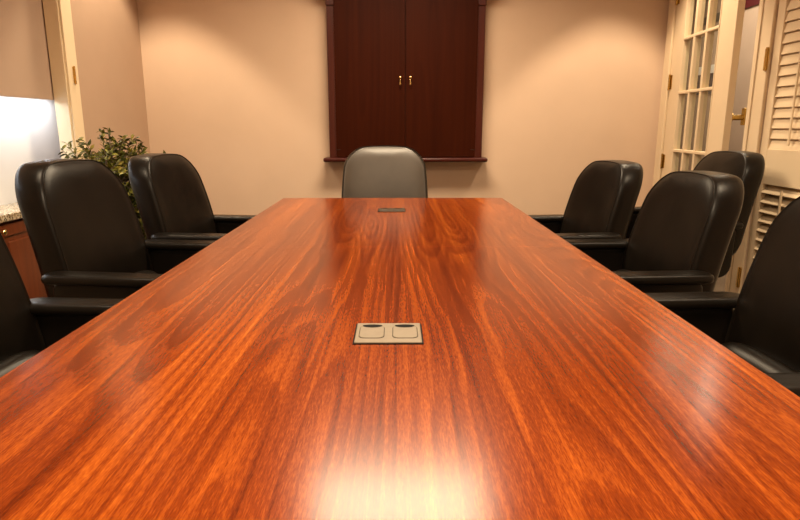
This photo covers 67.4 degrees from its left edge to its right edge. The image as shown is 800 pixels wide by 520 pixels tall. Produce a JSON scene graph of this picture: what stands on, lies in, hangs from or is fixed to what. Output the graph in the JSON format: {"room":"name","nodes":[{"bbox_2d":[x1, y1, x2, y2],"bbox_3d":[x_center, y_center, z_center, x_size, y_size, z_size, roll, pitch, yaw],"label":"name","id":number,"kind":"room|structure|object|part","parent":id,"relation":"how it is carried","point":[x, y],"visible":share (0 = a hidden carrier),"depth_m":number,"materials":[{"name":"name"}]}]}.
{"room":"conference room","nodes":[
{"label":"conference room","id":0,"kind":"room"},
{"bbox_2d":[0,96,60,204],"bbox_3d":[-2.123,-0.836,2.847,0.295,2.700,2.950,0,12,0],"label":"wall","id":1,"kind":"structure","parent":0,"point":[28,126],"depth_m":3.46,"materials":[{"name":"paint"}]},
{"bbox_2d":[0,0,53,99],"bbox_3d":[-2.079,-1.230,2.637,0.176,0.956,2.130,0,12,0],"label":"upper cabinet","id":2,"kind":"object","parent":1,"relation":"attached to","point":[25,70],"visible":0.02,"depth_m":3.19,"materials":[{"name":"beige paint"}]},
{"bbox_2d":[70,0,149,158],"bbox_3d":[-1.932,-0.495,1.311,0.065,2.700,6.600,0,12,0],"label":"wall","id":3,"kind":"structure","parent":0,"point":[106,32],"depth_m":3.98,"materials":[{"name":"beige paint"}]},
{"bbox_2d":[42,0,85,158],"bbox_3d":[-1.921,-0.851,3.517,0.075,2.440,0.154,8,15,32],"label":"door frame","id":4,"kind":"structure","parent":3,"relation":"attached to","point":[57,13],"depth_m":3.44,"materials":[{"name":"beige paint"}]},
{"bbox_2d":[137,0,668,214],"bbox_3d":[-0.152,-1.223,4.593,4.460,2.700,0.100,0,12,0],"label":"wall","id":5,"kind":"structure","parent":0,"point":[237,89],"depth_m":4.54,"materials":[{"name":"beige paint"}]},
{"bbox_2d":[323,0,487,161],"bbox_3d":[0.043,-1.366,4.409,1.263,1.272,0.200,0,12,0],"label":"upper cabinet","id":6,"kind":"object","parent":5,"relation":"attached to","point":[408,73],"visible":0.95,"depth_m":4.39,"materials":[{"name":"brown wood"}]},
{"bbox_3d":[-0.220,-1.334,4.409,0.514,1.136,0.026,0,12,0],"label":"door","id":7,"kind":"part","parent":6,"relation":"part of","materials":[{"name":"brown wood"}]},
{"bbox_3d":[0.302,-1.334,4.412,0.523,1.136,0.026,0,12,0],"label":"door","id":8,"kind":"part","parent":6,"relation":"part of","materials":[{"name":"brown wood"}]},
{"bbox_2d":[714,274,726,291],"bbox_3d":[0.601,0.402,3.730,5.950,0.100,11.100,0,12,0],"label":"floor","id":9,"kind":"structure","parent":0,"point":[720,284],"depth_m":4.49,"materials":[{"name":"carpet"}]},
{"bbox_2d":[0,218,46,298],"bbox_3d":[-2.036,0.170,2.940,0.259,0.695,0.963,0,12,0],"label":"base cabinet","id":10,"kind":"object","parent":9,"relation":"on","point":[14,233],"visible":0.27,"depth_m":3.10,"materials":[{"name":"brown wood"}]},
{"bbox_3d":[-1.923,-0.133,2.906,0.033,0.032,0.031,0,12,0],"label":"knob","id":11,"kind":"part","parent":10,"relation":"part of","materials":[{"name":"gold metal"}]},
{"bbox_2d":[0,202,21,222],"bbox_3d":[-2.041,-0.152,2.689,0.250,0.038,1.805,0,12,0],"label":"countertop","id":12,"kind":"structure","parent":10,"relation":"on","point":[8,212],"depth_m":3.02,"materials":[{"name":"stone"}]},
{"bbox_2d":[0,233,123,377],"bbox_3d":[-0.868,0.343,1.395,0.748,1.024,0.675,1,13,4],"label":"office chair","id":13,"kind":"object","parent":9,"relation":"on","point":[28,326],"visible":0.26,"depth_m":1.59,"materials":[{"name":"black leather"}]},
{"bbox_3d":[-1.110,0.111,1.360,0.258,0.555,0.539,1,13,4],"label":"backrest","id":14,"kind":"part","parent":13,"relation":"part of","materials":[{"name":"black leather"}]},
{"bbox_3d":[-0.786,0.264,1.669,0.446,0.262,0.052,1,13,4],"label":"armrest","id":15,"kind":"part","parent":13,"relation":"part of","materials":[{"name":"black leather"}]},
{"bbox_2d":[57,127,165,239],"bbox_3d":[-1.567,-0.166,3.410,0.596,1.149,0.399,1,13,6],"label":"potted plant","id":16,"kind":"object","parent":9,"relation":"on","point":[118,165],"visible":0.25,"depth_m":3.29,"materials":[{"name":"green plant"}]},
{"bbox_2d":[15,159,214,298],"bbox_3d":[-0.939,0.147,2.256,0.748,1.035,0.675,1,13,6],"label":"office chair","id":17,"kind":"object","parent":9,"relation":"on","point":[82,224],"visible":0.53,"depth_m":2.08,"materials":[{"name":"black leather"}]},
{"bbox_3d":[-1.179,-0.088,2.233,0.258,0.566,0.520,1,13,6],"label":"backrest","id":18,"kind":"part","parent":17,"relation":"part of","materials":[{"name":"black leather"}]},
{"bbox_3d":[-0.908,0.198,1.968,0.446,0.262,0.052,1,13,6],"label":"armrest","id":19,"kind":"part","parent":17,"relation":"part of","materials":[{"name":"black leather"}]},
{"bbox_3d":[-0.842,0.074,2.526,0.446,0.262,0.052,1,13,6],"label":"armrest","id":20,"kind":"part","parent":17,"relation":"part of","materials":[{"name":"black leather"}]},
{"bbox_2d":[128,153,255,240],"bbox_3d":[-0.884,-0.008,2.980,0.748,1.024,0.675,1,13,6],"label":"office chair","id":21,"kind":"object","parent":9,"relation":"on","point":[173,203],"visible":0.38,"depth_m":2.81,"materials":[{"name":"black leather"}]},
{"bbox_3d":[-1.124,-0.243,2.957,0.258,0.555,0.539,1,13,6],"label":"backrest","id":22,"kind":"part","parent":21,"relation":"part of","materials":[{"name":"black leather"}]},
{"bbox_3d":[-0.787,-0.086,3.249,0.446,0.262,0.052,1,13,6],"label":"armrest","id":23,"kind":"part","parent":21,"relation":"part of","materials":[{"name":"black leather"}]},
{"bbox_2d":[341,145,427,197],"bbox_3d":[-0.098,-0.175,3.714,0.675,1.033,0.748,0,12,0],"label":"office chair","id":24,"kind":"object","parent":9,"relation":"on","point":[378,171],"visible":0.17,"depth_m":3.81,"materials":[{"name":"grey leather"}]},
{"bbox_2d":[0,198,799,519],"bbox_3d":[-0.032,0.324,2.145,1.292,0.740,3.048,0,12,0],"label":"conference table","id":25,"kind":"object","parent":9,"relation":"on","point":[542,383],"visible":0.97,"depth_m":0.93,"materials":[{"name":"brown wood"}]},
{"bbox_2d":[352,323,423,344],"bbox_3d":[-0.023,0.147,1.216,0.138,0.006,0.122,0,12,0],"label":"grommet","id":26,"kind":"object","parent":25,"relation":"on","point":[365,333],"visible":1,"depth_m":1.20,"materials":[{"name":"beige plastic"}]},
{"bbox_3d":[-0.057,0.145,1.217,0.049,0.001,0.074,0,12,0],"label":"lid","id":27,"kind":"part","parent":26,"relation":"part of","materials":[{"name":"beige plastic"}]},
{"bbox_3d":[0.010,0.145,1.218,0.049,0.001,0.074,0,12,0],"label":"lid","id":28,"kind":"part","parent":26,"relation":"part of","materials":[{"name":"beige plastic"}]},
{"bbox_2d":[378,208,405,211],"bbox_3d":[-0.042,-0.253,3.020,0.138,0.006,0.122,0,12,0],"label":"grommet","id":29,"kind":"object","parent":25,"relation":"on","point":[379,209],"visible":1,"depth_m":2.99,"materials":[{"name":"grey plastic"}]},
{"bbox_2d":[528,160,642,238],"bbox_3d":[0.759,0.008,2.987,0.748,0.991,0.675,-2,13,-7],"label":"office chair","id":30,"kind":"object","parent":9,"relation":"on","point":[602,200],"visible":0.32,"depth_m":2.81,"materials":[{"name":"black leather"}]},
{"bbox_3d":[0.659,-0.086,3.249,0.446,0.262,0.052,-2,13,-7],"label":"armrest","id":31,"kind":"part","parent":30,"relation":"part of","materials":[{"name":"black leather"}]},
{"bbox_2d":[564,170,743,292],"bbox_3d":[0.814,0.164,2.280,0.748,0.991,0.675,-1,13,-3],"label":"office chair","id":32,"kind":"object","parent":9,"relation":"on","point":[681,234],"visible":0.41,"depth_m":2.08,"materials":[{"name":"black leather"}]},
{"bbox_3d":[0.734,0.069,2.548,0.446,0.262,0.052,-1,13,-3],"label":"armrest","id":33,"kind":"part","parent":32,"relation":"part of","materials":[{"name":"black leather"}]},
{"bbox_3d":[0.768,0.194,1.987,0.446,0.262,0.052,-1,13,-3],"label":"armrest","id":34,"kind":"part","parent":32,"relation":"part of","materials":[{"name":"black leather"}]},
{"bbox_3d":[1.056,-0.068,2.242,0.258,0.522,0.515,-1,13,-3],"label":"backrest","id":35,"kind":"part","parent":32,"relation":"part of","materials":[{"name":"black leather"}]},
{"bbox_2d":[625,151,764,277],"bbox_3d":[1.512,-0.084,3.324,0.748,1.024,0.675,-1,13,-2],"label":"office chair","id":36,"kind":"object","parent":9,"relation":"on","point":[748,166],"visible":0.16,"depth_m":3.05,"materials":[{"name":"black leather"}]},
{"bbox_3d":[1.436,-0.163,3.598,0.446,0.262,0.052,-1,13,-2],"label":"armrest","id":37,"kind":"part","parent":36,"relation":"part of","materials":[{"name":"black leather"}]},
{"bbox_3d":[1.460,-0.039,3.036,0.446,0.262,0.052,-1,13,-2],"label":"armrest","id":38,"kind":"part","parent":36,"relation":"part of","materials":[{"name":"black leather"}]},
{"bbox_3d":[1.754,-0.315,3.282,0.258,0.555,0.539,-1,13,-2],"label":"backrest","id":39,"kind":"part","parent":36,"relation":"part of","materials":[{"name":"black leather"}]},
{"bbox_2d":[645,196,799,396],"bbox_3d":[0.810,0.334,1.457,0.748,1.016,0.675,-1,13,-3],"label":"office chair","id":40,"kind":"object","parent":9,"relation":"on","point":[762,328],"visible":0.38,"depth_m":1.55,"materials":[{"name":"black leather"}]},
{"bbox_3d":[0.729,0.251,1.728,0.446,0.262,0.052,-1,13,-3],"label":"armrest","id":41,"kind":"part","parent":40,"relation":"part of","materials":[{"name":"black leather"}]},
{"bbox_3d":[1.052,0.102,1.419,0.258,0.547,0.515,-1,13,-3],"label":"backrest","id":42,"kind":"part","parent":40,"relation":"part of","materials":[{"name":"black leather"}]},
{"bbox_2d":[652,0,796,285],"bbox_3d":[2.730,-0.978,3.490,1.490,2.700,11.000,0,12,0],"label":"wall","id":43,"kind":"structure","parent":0,"point":[750,14],"depth_m":5.92,"materials":[{"name":"paint"}]},
{"bbox_2d":[660,0,746,176],"bbox_3d":[2.006,-0.900,4.011,0.127,2.298,0.925,0,13,2],"label":"door","id":44,"kind":"structure","parent":43,"relation":"in","point":[730,26],"depth_m":3.90,"materials":[{"name":"beige paint"}]},
{"bbox_3d":[2.011,-0.854,3.573,0.084,0.100,0.052,1,13,3],"label":"handle","id":45,"kind":"part","parent":44,"relation":"part of","materials":[{"name":"gold metal"}]},
{"bbox_2d":[696,64,714,94],"bbox_3d":[3.343,-1.971,6.582,0.020,0.300,0.500,0,12,0],"label":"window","id":46,"kind":"structure","parent":43,"relation":"in","point":[712,66],"depth_m":6.48,"materials":[{"name":"clear glass"}]},
{"bbox_3d":[3.346,-1.930,6.592,0.010,0.215,0.460,0,12,0],"label":"pane","id":47,"kind":"part","parent":46,"relation":"part of","materials":[{"name":"clear glass"}]},
{"bbox_3d":[3.343,-2.076,6.559,0.020,0.085,0.500,0,12,0],"label":"frame","id":48,"kind":"part","parent":46,"relation":"part of","materials":[{"name":"white wood"}]},
{"bbox_2d":[703,12,719,25],"bbox_3d":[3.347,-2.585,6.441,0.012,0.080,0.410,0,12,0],"label":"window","id":49,"kind":"structure","parent":43,"relation":"in","point":[717,14],"depth_m":6.33,"materials":[{"name":"clear glass"}]},
{"bbox_2d":[653,0,777,308],"bbox_3d":[2.023,-0.819,3.372,0.126,2.440,2.410,0,12,0],"label":"door frame","id":50,"kind":"structure","parent":43,"relation":"attached to","point":[767,13],"depth_m":3.38,"materials":[{"name":"beige paint"}]},
{"bbox_2d":[745,0,759,8],"bbox_3d":[3.349,-2.567,5.641,0.020,0.330,0.360,0,12,0],"label":"wall plaque","id":51,"kind":"object","parent":43,"relation":"attached to","point":[749,3],"visible":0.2,"depth_m":5.70,"materials":[{"name":"red"}]},
{"bbox_2d":[736,0,799,287],"bbox_3d":[2.006,-0.697,3.054,0.067,2.316,0.531,-1,13,-4],"label":"door","id":52,"kind":"structure","parent":43,"relation":"in","point":[780,144],"depth_m":3.15,"materials":[{"name":"beige paint"}]},
{"bbox_3d":[1.980,-0.042,3.183,0.009,0.645,0.012,0,12,0],"label":"tilt rod","id":53,"kind":"part","parent":52,"relation":"part of","materials":[{"name":"beige paint"}]},
{"bbox_3d":[1.980,-1.141,2.939,0.009,1.145,0.012,0,12,0],"label":"tilt rod","id":54,"kind":"part","parent":52,"relation":"part of","materials":[{"name":"beige paint"}]}
]}

